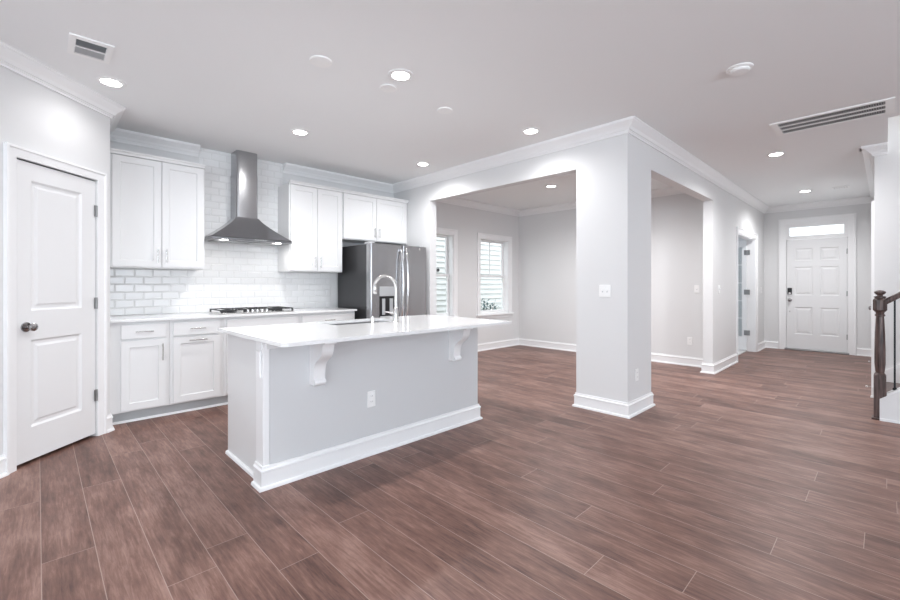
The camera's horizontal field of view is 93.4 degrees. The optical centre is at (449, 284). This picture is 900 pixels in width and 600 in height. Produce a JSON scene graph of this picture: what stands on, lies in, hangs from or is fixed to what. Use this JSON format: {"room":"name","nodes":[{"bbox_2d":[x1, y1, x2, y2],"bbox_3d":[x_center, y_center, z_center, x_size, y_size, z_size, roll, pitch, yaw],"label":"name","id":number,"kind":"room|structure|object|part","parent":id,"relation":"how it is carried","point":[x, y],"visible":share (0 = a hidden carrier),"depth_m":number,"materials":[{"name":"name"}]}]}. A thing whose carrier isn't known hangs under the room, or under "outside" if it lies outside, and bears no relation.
{"room":"open-plan kitchen","nodes":[
{"label":"open-plan kitchen","id":0,"kind":"room"},
{"bbox_2d":[0,66,109,454],"bbox_3d":[-2.894,-0.140,2.973,0.120,2.700,1.107,0,0,1],"label":"wall","id":1,"kind":"structure","parent":0,"point":[33,116],"depth_m":2.99,"materials":[{"name":"white paint"}]},
{"bbox_2d":[3,142,106,473],"bbox_3d":[-2.861,0.150,3.082,0.184,2.119,0.775,0,0,1],"label":"door","id":2,"kind":"structure","parent":1,"relation":"in","point":[50,303],"depth_m":3.01,"materials":[{"name":"white paint"}]},
{"bbox_3d":[-2.808,0.282,2.840,0.072,0.064,0.064,0,0,1],"label":"knob","id":3,"kind":"part","parent":2,"relation":"part of","materials":[{"name":"silver metal"}]},
{"bbox_2d":[107,413,114,432],"bbox_3d":[-2.835,1.143,3.545,0.060,0.135,0.171,0,0,-28],"label":"baseboard","id":4,"kind":"structure","parent":1,"relation":"attached to","point":[110,427],"depth_m":3.50,"materials":[{"name":"white paint"}]},
{"bbox_2d":[110,141,518,343],"bbox_3d":[-0.196,-0.140,7.156,10.900,2.700,0.170,0,0,-44],"label":"wall","id":5,"kind":"structure","parent":0,"point":[233,275],"depth_m":5.01,"materials":[{"name":"white tile"}]},
{"bbox_2d":[0,41,200,156],"bbox_3d":[-3.500,-1.438,2.191,1.214,0.105,4.997,0,0,25],"label":"trim","id":6,"kind":"structure","parent":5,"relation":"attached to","point":[12,59],"depth_m":3.23,"materials":[{"name":"white paint"}]},
{"bbox_2d":[110,147,205,269],"bbox_3d":[-2.887,-0.694,4.156,0.791,1.063,0.370,0,0,-44],"label":"upper cabinet","id":7,"kind":"object","parent":5,"relation":"attached to","point":[157,202],"visible":0.97,"depth_m":4.02,"materials":[{"name":"white paint"}]},
{"bbox_3d":[-2.905,-0.676,3.941,0.371,1.005,0.020,0,0,-44],"label":"door","id":8,"kind":"part","parent":7,"relation":"part of","materials":[{"name":"white paint"}]},
{"bbox_3d":[-2.787,-1.203,4.053,0.791,0.044,0.064,0,0,-44],"label":"molding","id":9,"kind":"part","parent":7,"relation":"part of","materials":[{"name":"white paint"}]},
{"bbox_3d":[-2.640,-0.676,4.198,0.355,1.005,0.020,0,0,-44],"label":"door","id":10,"kind":"part","parent":7,"relation":"part of","materials":[{"name":"white paint"}]},
{"bbox_2d":[204,150,291,245],"bbox_3d":[-2.262,-0.979,4.740,0.840,1.022,0.405,0,0,-44],"label":"range hood","id":11,"kind":"object","parent":5,"relation":"attached to","point":[244,226],"visible":0.98,"depth_m":4.71,"materials":[{"name":"silver metal"}]},
{"bbox_2d":[278,179,343,272],"bbox_3d":[-1.724,-0.694,5.288,0.695,1.063,0.370,0,0,-44],"label":"upper cabinet","id":12,"kind":"object","parent":5,"relation":"attached to","point":[309,214],"visible":1,"depth_m":5.13,"materials":[{"name":"white paint"}]},
{"bbox_3d":[-1.746,-0.676,5.068,0.332,1.005,0.020,0,0,-44],"label":"door","id":13,"kind":"part","parent":12,"relation":"part of","materials":[{"name":"white paint"}]},
{"bbox_3d":[-1.623,-1.203,5.185,0.695,0.044,0.064,0,0,-44],"label":"molding","id":14,"kind":"part","parent":12,"relation":"part of","materials":[{"name":"white paint"}]},
{"bbox_3d":[-1.504,-0.676,5.304,0.333,1.005,0.020,0,0,-44],"label":"door","id":15,"kind":"part","parent":12,"relation":"part of","materials":[{"name":"white paint"}]},
{"bbox_2d":[342,189,408,244],"bbox_3d":[-1.096,-0.907,5.899,1.052,0.635,0.370,0,0,-44],"label":"upper cabinet","id":16,"kind":"object","parent":5,"relation":"attached to","point":[366,217],"visible":0.98,"depth_m":5.75,"materials":[{"name":"white paint"}]},
{"bbox_3d":[-1.187,-0.890,5.612,0.497,0.577,0.020,0,0,-44],"label":"door","id":17,"kind":"part","parent":16,"relation":"part of","materials":[{"name":"white paint"}]},
{"bbox_3d":[-0.995,-1.203,5.796,1.052,0.044,0.064,0,0,-44],"label":"molding","id":18,"kind":"part","parent":16,"relation":"part of","materials":[{"name":"white paint"}]},
{"bbox_3d":[-0.824,-0.890,5.966,0.505,0.577,0.020,0,0,-44],"label":"door","id":19,"kind":"part","parent":16,"relation":"part of","materials":[{"name":"white paint"}]},
{"bbox_2d":[436,227,458,316],"bbox_3d":[-0.281,-0.164,7.042,1.050,1.582,0.215,0,0,-44],"label":"window","id":20,"kind":"structure","parent":5,"relation":"in","point":[450,235],"depth_m":7.31,"materials":[{"name":"white paint"}]},
{"bbox_3d":[-0.335,-0.498,7.098,0.804,0.707,0.030,0,0,-44],"label":"sash","id":21,"kind":"part","parent":20,"relation":"part of","materials":[{"name":"white paint"}]},
{"bbox_3d":[-0.314,0.169,7.076,0.804,0.707,0.030,0,0,-44],"label":"sash","id":22,"kind":"part","parent":20,"relation":"part of","materials":[{"name":"white glass"}]},
{"bbox_2d":[476,232,513,318],"bbox_3d":[0.816,-0.164,8.109,1.050,1.582,0.215,0,0,-44],"label":"window","id":23,"kind":"structure","parent":5,"relation":"in","point":[505,241],"depth_m":8.30,"materials":[{"name":"white paint"}]},
{"bbox_3d":[0.762,-0.498,8.165,0.804,0.707,0.030,0,0,-44],"label":"sash","id":24,"kind":"part","parent":23,"relation":"part of","materials":[{"name":"white paint"}]},
{"bbox_3d":[0.783,0.169,8.143,0.804,0.707,0.030,0,0,-44],"label":"sash","id":25,"kind":"part","parent":23,"relation":"part of","materials":[{"name":"white glass"}]},
{"bbox_3d":[0.865,0.585,8.059,1.050,0.085,0.075,0,0,-44],"label":"sill","id":26,"kind":"part","parent":23,"relation":"part of","materials":[{"name":"white paint"}]},
{"bbox_2d":[438,187,683,216],"bbox_3d":[1.510,-1.438,6.320,3.020,0.105,3.427,0,0,-44],"label":"trim","id":27,"kind":"structure","parent":5,"relation":"attached to","point":[667,191],"depth_m":7.76,"materials":[{"name":"white paint"}]},
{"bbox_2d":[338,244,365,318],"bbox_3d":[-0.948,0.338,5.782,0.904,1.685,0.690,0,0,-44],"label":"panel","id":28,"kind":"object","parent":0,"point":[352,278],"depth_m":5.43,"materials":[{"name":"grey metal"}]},
{"bbox_2d":[0,345,899,599],"bbox_3d":[2.301,1.260,2.511,13.800,0.100,10.390,0,0,-44],"label":"floor","id":29,"kind":"structure","parent":0,"point":[770,475],"depth_m":2.32,"materials":[{"name":"wood"}]},
{"bbox_2d":[110,320,168,424],"bbox_3d":[-2.923,0.766,3.939,0.436,0.888,0.630,0,0,-44],"label":"base cabinet","id":30,"kind":"object","parent":29,"relation":"on","point":[139,351],"visible":0.95,"depth_m":3.74,"materials":[{"name":"white paint"}]},
{"bbox_3d":[-2.784,1.201,3.796,0.436,0.018,0.016,0,0,-44],"label":"shoe molding","id":31,"kind":"part","parent":30,"relation":"part of","materials":[{"name":"white paint"}]},
{"bbox_3d":[-2.715,0.410,3.763,0.328,0.124,0.020,0,0,-44],"label":"drawer","id":32,"kind":"part","parent":30,"relation":"part of","materials":[{"name":"white paint"}]},
{"bbox_3d":[-2.715,0.789,3.763,0.328,0.602,0.020,0,0,-44],"label":"door","id":33,"kind":"part","parent":30,"relation":"part of","materials":[{"name":"white paint"}]},
{"bbox_3d":[-2.600,0.603,3.837,0.011,0.150,0.033,0,0,-44],"label":"bar handle","id":34,"kind":"part","parent":30,"relation":"part of","materials":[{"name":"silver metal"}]},
{"bbox_2d":[168,318,222,414],"bbox_3d":[-2.604,0.766,4.250,0.455,0.888,0.630,0,0,-44],"label":"base cabinet","id":35,"kind":"object","parent":29,"relation":"on","point":[195,345],"visible":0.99,"depth_m":4.05,"materials":[{"name":"white paint"}]},
{"bbox_3d":[-2.465,1.201,4.106,0.455,0.018,0.016,0,0,-44],"label":"shoe molding","id":36,"kind":"part","parent":35,"relation":"part of","materials":[{"name":"white paint"}]},
{"bbox_3d":[-2.415,0.410,4.054,0.397,0.124,0.020,0,0,-44],"label":"drawer","id":37,"kind":"part","parent":35,"relation":"part of","materials":[{"name":"white paint"}]},
{"bbox_3d":[-2.415,0.789,4.054,0.397,0.602,0.020,0,0,-44],"label":"door","id":38,"kind":"part","parent":35,"relation":"part of","materials":[{"name":"white paint"}]},
{"bbox_2d":[221,314,298,404],"bbox_3d":[-2.160,0.766,4.682,0.785,0.888,0.630,0,0,-44],"label":"base cabinet","id":39,"kind":"object","parent":29,"relation":"on","point":[286,318],"visible":0.1,"depth_m":4.32,"materials":[{"name":"white paint"}]},
{"bbox_3d":[-2.101,0.789,4.360,0.359,0.602,0.020,0,0,-44],"label":"door","id":40,"kind":"part","parent":39,"relation":"part of","materials":[{"name":"white paint"}]},
{"bbox_2d":[110,307,356,322],"bbox_3d":[-2.224,0.309,4.629,2.400,0.023,0.617,0,0,-44],"label":"countertop","id":41,"kind":"structure","parent":39,"relation":"on","point":[178,316],"depth_m":4.21,"materials":[{"name":"white stone"}]},
{"bbox_2d":[209,306,293,314],"bbox_3d":[-2.182,0.275,4.679,0.760,0.046,0.440,0,0,-44],"label":"cooktop","id":42,"kind":"object","parent":41,"relation":"in","point":[271,308],"visible":1,"depth_m":4.61,"materials":[{"name":"black metal"}]},
{"bbox_2d":[209,309,293,314],"bbox_3d":[-2.182,0.293,4.679,0.760,0.010,0.440,0,0,-44],"label":"tray","id":43,"kind":"object","parent":42,"relation":"on","point":[235,311],"depth_m":4.53,"materials":[{"name":"metal"}]},
{"bbox_3d":[-1.970,0.410,4.487,0.725,0.124,0.020,0,0,-44],"label":"drawer","id":44,"kind":"part","parent":39,"relation":"part of","materials":[{"name":"white paint"}]},
{"bbox_2d":[299,311,354,322],"bbox_3d":[-1.622,0.766,5.205,0.715,0.888,0.630,0,0,-44],"label":"base cabinet","id":45,"kind":"object","parent":29,"relation":"on","point":[348,315],"visible":0.19,"depth_m":4.98,"materials":[{"name":"white paint"}]},
{"bbox_2d":[225,327,482,492],"bbox_3d":[-0.621,0.770,3.371,1.958,0.880,0.961,0,0,-44],"label":"base cabinet","id":46,"kind":"object","parent":29,"relation":"on","point":[295,413],"visible":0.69,"depth_m":2.91,"materials":[{"name":"white paint"}]},
{"bbox_3d":[-1.390,1.199,2.828,0.018,0.022,0.627,0,0,-44],"label":"shoe molding","id":47,"kind":"part","parent":46,"relation":"part of","materials":[{"name":"white paint"}]},
{"bbox_3d":[-1.370,0.770,2.835,0.020,0.880,0.645,0,0,-44],"label":"panel","id":48,"kind":"part","parent":46,"relation":"part of","materials":[{"name":"white paint"}]},
{"bbox_3d":[-1.133,0.770,2.563,0.038,0.880,0.112,0,0,-44],"label":"corner post","id":49,"kind":"part","parent":46,"relation":"part of","materials":[{"name":"white paint"}]},
{"bbox_2d":[217,315,511,346],"bbox_3d":[-0.562,0.320,3.329,1.987,0.021,1.125,0,0,-44],"label":"countertop","id":50,"kind":"structure","parent":46,"relation":"on","point":[307,333],"depth_m":2.94,"materials":[{"name":"white stone"}]},
{"bbox_2d":[330,321,388,324],"bbox_3d":[-0.752,0.430,3.590,0.710,0.200,0.364,0,0,-44],"label":"sink","id":51,"kind":"object","parent":50,"relation":"in","point":[368,321],"visible":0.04,"depth_m":3.75,"materials":[{"name":"silver metal"}]},
{"bbox_2d":[372,275,398,321],"bbox_3d":[-0.551,0.111,3.553,0.241,0.397,0.116,0,0,13],"label":"faucet","id":52,"kind":"object","parent":50,"relation":"on","point":[394,313],"visible":0.99,"depth_m":3.55,"materials":[{"name":"grey metal"}]},
{"bbox_3d":[-0.456,1.143,3.201,1.958,0.135,0.142,0,0,-44],"label":"molding","id":53,"kind":"part","parent":46,"relation":"part of","materials":[{"name":"white paint"}]},
{"bbox_2d":[367,390,374,407],"bbox_3d":[-0.563,0.817,3.039,0.070,0.115,0.009,0,0,-44],"label":"power outlet","id":54,"kind":"object","parent":46,"relation":"attached to","point":[371,394],"visible":1,"depth_m":3.03,"materials":[{"name":"white plastic"}]},
{"bbox_3d":[-0.448,0.770,3.220,1.860,0.880,0.090,0,0,-44],"label":"panel","id":55,"kind":"part","parent":46,"relation":"part of","materials":[{"name":"white paint"}]},
{"bbox_2d":[338,241,425,318],"bbox_3d":[-0.888,0.338,5.720,0.904,1.745,0.862,0,0,-44],"label":"refrigerator","id":56,"kind":"object","parent":29,"relation":"on","point":[362,264],"visible":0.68,"depth_m":5.41,"materials":[{"name":"grey metal"}]},
{"bbox_3d":[-0.820,-0.001,5.352,0.488,1.022,0.092,0,0,-44],"label":"door","id":57,"kind":"part","parent":56,"relation":"part of","materials":[{"name":"silver metal"}]},
{"bbox_3d":[-0.785,0.080,5.320,0.240,0.120,0.008,0,0,-44],"label":"dispenser panel","id":58,"kind":"part","parent":56,"relation":"part of","materials":[{"name":"grey plastic"}]},
{"bbox_3d":[-0.614,-0.022,5.439,0.032,0.885,0.076,0,0,-44],"label":"door handle","id":59,"kind":"part","parent":56,"relation":"part of","materials":[{"name":"silver metal"}]},
{"bbox_3d":[-0.558,-0.022,5.493,0.032,0.885,0.076,0,0,-44],"label":"door handle","id":60,"kind":"part","parent":56,"relation":"part of","materials":[{"name":"silver metal"}]},
{"bbox_3d":[-0.494,-0.001,5.670,0.410,1.022,0.092,0,0,-44],"label":"door","id":61,"kind":"part","parent":56,"relation":"part of","materials":[{"name":"silver metal"}]},
{"bbox_2d":[871,290,899,423],"bbox_3d":[4.919,-0.085,3.427,1.067,2.589,2.129,0,0,-44],"label":"staircase","id":62,"kind":"structure","parent":29,"relation":"on","point":[886,382],"depth_m":3.79,"materials":[{"name":"brown wood"}]},
{"bbox_3d":[3.881,0.628,3.827,0.092,1.164,0.092,0,0,-44],"label":"newel post","id":63,"kind":"part","parent":62,"relation":"part of","materials":[{"name":"brown wood"}]},
{"bbox_3d":[4.557,1.199,3.042,0.012,0.022,2.072,0,0,-44],"label":"shoe molding","id":64,"kind":"part","parent":62,"relation":"part of","materials":[{"name":"white paint"}]},
{"bbox_3d":[4.613,-0.598,3.074,0.068,1.562,2.040,0,0,-44],"label":"handrail","id":65,"kind":"part","parent":62,"relation":"part of","materials":[{"name":"brown wood"}]},
{"bbox_2d":[0,0,899,209],"bbox_3d":[2.301,-1.615,2.511,13.800,0.250,10.390,0,0,-44],"label":"ceiling","id":66,"kind":"structure","parent":0,"point":[227,76],"depth_m":2.97,"materials":[{"name":"white paint"}]},
{"bbox_2d":[67,32,114,63],"bbox_3d":[-2.267,-1.485,2.674,0.210,0.010,0.285,0,0,-44],"label":"ceiling vent","id":67,"kind":"object","parent":66,"relation":"in","point":[78,45],"visible":1,"depth_m":2.66,"materials":[{"name":"grey metal"}]},
{"bbox_2d":[95,76,126,87],"bbox_3d":[-2.488,-1.482,3.111,0.184,0.016,0.184,0,0,-44],"label":"recessed light","id":68,"kind":"object","parent":66,"relation":"in","point":[105,80],"visible":1,"depth_m":3.09,"materials":[{"name":"white paint"}]},
{"bbox_2d":[290,128,309,135],"bbox_3d":[-1.460,-1.482,4.128,0.184,0.016,0.184,0,0,-44],"label":"recessed light","id":69,"kind":"object","parent":66,"relation":"in","point":[301,132],"visible":1,"depth_m":4.11,"materials":[{"name":"white paint"}]},
{"bbox_2d":[309,55,331,67],"bbox_3d":[-0.859,-1.484,2.820,0.146,0.011,0.146,0,0,-44],"label":"blank plate","id":70,"kind":"object","parent":66,"relation":"attached to","point":[321,61],"visible":1,"depth_m":2.81,"materials":[{"name":"white plastic"}]},
{"bbox_2d":[380,84,396,92],"bbox_3d":[-0.466,-1.484,3.203,0.128,0.011,0.128,0,0,-44],"label":"blank plate","id":71,"kind":"object","parent":66,"relation":"attached to","point":[389,88],"visible":1,"depth_m":3.19,"materials":[{"name":"white plastic"}]},
{"bbox_2d":[388,68,413,81],"bbox_3d":[-0.349,-1.482,3.009,0.184,0.016,0.184,0,0,-44],"label":"recessed light","id":72,"kind":"object","parent":66,"relation":"in","point":[400,75],"visible":1,"depth_m":2.99,"materials":[{"name":"white paint"}]},
{"bbox_2d":[416,162,429,165],"bbox_3d":[-0.332,-1.482,5.216,0.184,0.016,0.184,0,0,-44],"label":"recessed light","id":73,"kind":"object","parent":66,"relation":"in","point":[417,163],"visible":1,"depth_m":5.19,"materials":[{"name":"white paint"}]},
{"bbox_2d":[437,107,451,113],"bbox_3d":[-0.043,-1.484,3.609,0.128,0.011,0.128,0,0,-44],"label":"blank plate","id":74,"kind":"object","parent":66,"relation":"attached to","point":[443,110],"visible":1,"depth_m":3.59,"materials":[{"name":"white plastic"}]},
{"bbox_2d":[521,127,540,134],"bbox_3d":[0.782,-1.482,4.100,0.184,0.016,0.184,0,0,-44],"label":"recessed light","id":75,"kind":"object","parent":66,"relation":"in","point":[532,130],"visible":1,"depth_m":4.08,"materials":[{"name":"white paint"}]},
{"bbox_2d":[726,62,753,75],"bbox_3d":[1.992,-1.474,2.915,0.156,0.031,0.156,0,0,-44],"label":"smoke detector","id":76,"kind":"object","parent":66,"relation":"attached to","point":[741,68],"visible":1,"depth_m":2.88,"materials":[{"name":"white plastic"}]},
{"bbox_2d":[766,151,785,156],"bbox_3d":[3.708,-1.482,4.822,0.184,0.016,0.184,0,0,-44],"label":"recessed light","id":77,"kind":"object","parent":66,"relation":"in","point":[780,153],"visible":1,"depth_m":4.80,"materials":[{"name":"white paint"}]},
{"bbox_2d":[769,97,894,135],"bbox_3d":[3.388,-1.485,3.786,0.413,0.010,0.804,0,0,-44],"label":"ceiling vent","id":78,"kind":"object","parent":66,"relation":"in","point":[884,106],"visible":1,"depth_m":3.75,"materials":[{"name":"grey metal"}]},
{"bbox_2d":[831,185,849,189],"bbox_3d":[5.958,-1.486,6.467,0.180,0.008,0.200,0,0,-44],"label":"ceiling vent","id":79,"kind":"object","parent":66,"relation":"in","point":[847,186],"visible":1,"depth_m":6.45,"materials":[{"name":"white plastic"}]},
{"bbox_2d":[394,147,575,314],"bbox_3d":[0.247,-0.140,5.367,0.120,2.700,3.033,0,0,-44],"label":"wall","id":80,"kind":"structure","parent":0,"point":[421,206],"depth_m":5.50,"materials":[{"name":"white paint"}]},
{"bbox_2d":[519,193,702,357],"bbox_3d":[2.635,-0.140,7.415,0.120,2.700,3.427,0,0,-44],"label":"wall","id":81,"kind":"structure","parent":0,"point":[547,241],"depth_m":6.72,"materials":[{"name":"white paint"}]},
{"bbox_2d":[478,338,737,373],"bbox_3d":[1.824,1.143,6.521,4.050,0.135,3.577,0,0,-44],"label":"baseboard","id":82,"kind":"structure","parent":81,"relation":"attached to","point":[708,368],"depth_m":6.65,"materials":[{"name":"white paint"}]},
{"bbox_2d":[687,337,692,344],"bbox_3d":[3.589,0.838,6.343,0.009,0.115,0.070,0,0,-44],"label":"power outlet","id":83,"kind":"object","parent":81,"relation":"attached to","point":[689,339],"visible":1,"depth_m":6.34,"materials":[{"name":"white plastic"}]},
{"bbox_2d":[694,285,699,292],"bbox_3d":[3.652,0.059,6.273,0.016,0.115,0.070,0,0,-44],"label":"light switch","id":84,"kind":"object","parent":81,"relation":"attached to","point":[696,287],"visible":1,"depth_m":6.27,"materials":[{"name":"white plastic"}]},
{"bbox_2d":[576,133,650,402],"bbox_3d":[1.642,-0.140,4.249,0.559,2.700,0.514,0,0,-44],"label":"wall column","id":85,"kind":"structure","parent":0,"point":[613,174],"depth_m":4.06,"materials":[{"name":"white paint"}]},
{"bbox_2d":[599,285,610,296],"bbox_3d":[1.465,0.057,4.018,0.016,0.115,0.116,0,0,-44],"label":"light switch","id":86,"kind":"object","parent":85,"relation":"attached to","point":[604,290],"visible":1,"depth_m":4.02,"materials":[{"name":"white plastic"}]},
{"bbox_2d":[572,392,654,418],"bbox_3d":[1.642,1.143,4.249,0.619,0.135,0.574,0,0,-44],"label":"baseboard","id":87,"kind":"structure","parent":85,"relation":"attached to","point":[628,410],"depth_m":4.03,"materials":[{"name":"white paint"}]},
{"bbox_2d":[635,369,638,380],"bbox_3d":[1.767,0.849,4.006,0.070,0.115,0.009,0,0,-44],"label":"power outlet","id":88,"kind":"object","parent":85,"relation":"attached to","point":[636,370],"visible":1,"depth_m":3.99,"materials":[{"name":"white plastic"}]},
{"bbox_2d":[651,147,763,363],"bbox_3d":[4.015,-0.140,6.283,5.681,2.700,0.120,0,0,-44],"label":"wall","id":89,"kind":"structure","parent":0,"point":[723,212],"depth_m":5.97,"materials":[{"name":"white paint"}]},
{"bbox_2d":[283,116,887,213],"bbox_3d":[2.695,-1.438,5.634,9.419,0.105,3.295,0,0,-15],"label":"trim","id":90,"kind":"structure","parent":89,"relation":"attached to","point":[632,125],"depth_m":5.13,"materials":[{"name":"white paint"}]},
{"bbox_2d":[736,227,757,360],"bbox_3d":[4.785,0.146,7.464,1.506,2.128,0.786,0,0,-44],"label":"door","id":91,"kind":"structure","parent":89,"relation":"in","point":[748,341],"depth_m":7.69,"materials":[{"name":"white paint"}]},
{"bbox_2d":[758,340,777,351],"bbox_3d":[5.914,1.143,7.896,0.710,0.135,0.218,0,0,-44],"label":"baseboard","id":92,"kind":"structure","parent":89,"relation":"attached to","point":[764,344],"depth_m":8.10,"materials":[{"name":"white paint"}]},
{"bbox_2d":[738,203,870,354],"bbox_3d":[5.904,-0.140,8.529,0.160,2.700,6.390,0,0,-44],"label":"wall","id":93,"kind":"structure","parent":0,"point":[863,211],"depth_m":7.70,"materials":[{"name":"white paint"}]},
{"bbox_2d":[779,213,855,354],"bbox_3d":[6.660,-0.014,7.716,0.212,2.448,1.066,0,0,-44],"label":"door","id":94,"kind":"structure","parent":93,"relation":"in","point":[817,273],"depth_m":7.66,"materials":[{"name":"white paint"}]},
{"bbox_3d":[6.672,-0.980,7.728,0.118,0.270,0.846,0,0,-44],"label":"transom frame","id":95,"kind":"part","parent":94,"relation":"part of","materials":[{"name":"white paint"}]},
{"bbox_2d":[857,348,870,356],"bbox_3d":[6.135,1.143,6.270,2.660,0.135,0.260,0,0,-44],"label":"baseboard","id":96,"kind":"structure","parent":93,"relation":"attached to","point":[860,351],"depth_m":7.21,"materials":[{"name":"white paint"}]},
{"bbox_2d":[860,115,899,367],"bbox_3d":[5.164,-1.390,3.211,1.260,5.200,3.000,0,0,-44],"label":"wall","id":97,"kind":"structure","parent":0,"point":[893,122],"depth_m":4.45,"materials":[{"name":"white paint"}]},
{"bbox_2d":[874,144,889,372],"bbox_3d":[6.319,-0.140,5.372,3.650,2.700,1.285,0,0,-44],"label":"wall","id":98,"kind":"structure","parent":0,"point":[881,162],"depth_m":4.51,"materials":[{"name":"white paint"}]},
{"bbox_2d":[868,201,873,394],"bbox_3d":[4.920,0.150,4.917,0.960,2.120,0.108,0,0,-44],"label":"door frame","id":99,"kind":"structure","parent":98,"relation":"in","point":[872,202],"depth_m":4.59,"materials":[{"name":"white paint"}]},
{"bbox_3d":[4.917,0.150,4.920,0.960,2.120,0.024,0,0,-44],"label":"casing","id":100,"kind":"part","parent":99,"relation":"part of","materials":[{"name":"white paint"}]},
{"bbox_2d":[870,385,873,397],"bbox_3d":[4.560,1.143,4.556,0.050,0.135,0.060,0,0,-44],"label":"baseboard","id":101,"kind":"structure","parent":98,"relation":"attached to","point":[872,395],"depth_m":4.55,"materials":[{"name":"white paint"}]},
{"bbox_3d":[-4.260,-0.140,2.179,3.933,2.700,1.635,0,0,-44],"label":"wall","id":102,"kind":"structure","parent":0,"visible":0},
{"bbox_2d":[0,454,8,478],"bbox_3d":[-3.950,1.143,1.456,3.369,0.135,0.228,0,0,-44],"label":"baseboard","id":103,"kind":"structure","parent":102,"relation":"attached to","point":[3,473],"depth_m":2.67,"materials":[{"name":"white paint"}]},
{"label":"outside","id":104,"kind":"structure","parent":0,"visible":0},
{"bbox_3d":[-3.194,1.660,11.885,16.000,0.100,10.510,0,0,-44],"label":"lawn","id":105,"kind":"structure","parent":104,"visible":0},
{"bbox_2d":[436,237,501,312],"bbox_3d":[0.062,-1.090,12.124,12.000,5.400,0.310,0,0,-44],"label":"house","id":106,"kind":"structure","parent":105,"relation":"on","point":[491,288],"depth_m":13.03,"materials":[{"name":"white paint"}]},
{"bbox_2d":[481,298,496,310],"bbox_3d":[0.827,0.970,10.547,0.918,1.289,0.943,0,0,31],"label":"shrub","id":107,"kind":"object","parent":105,"relation":"on","point":[484,302],"visible":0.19,"depth_m":10.61,"materials":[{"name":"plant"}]}
]}

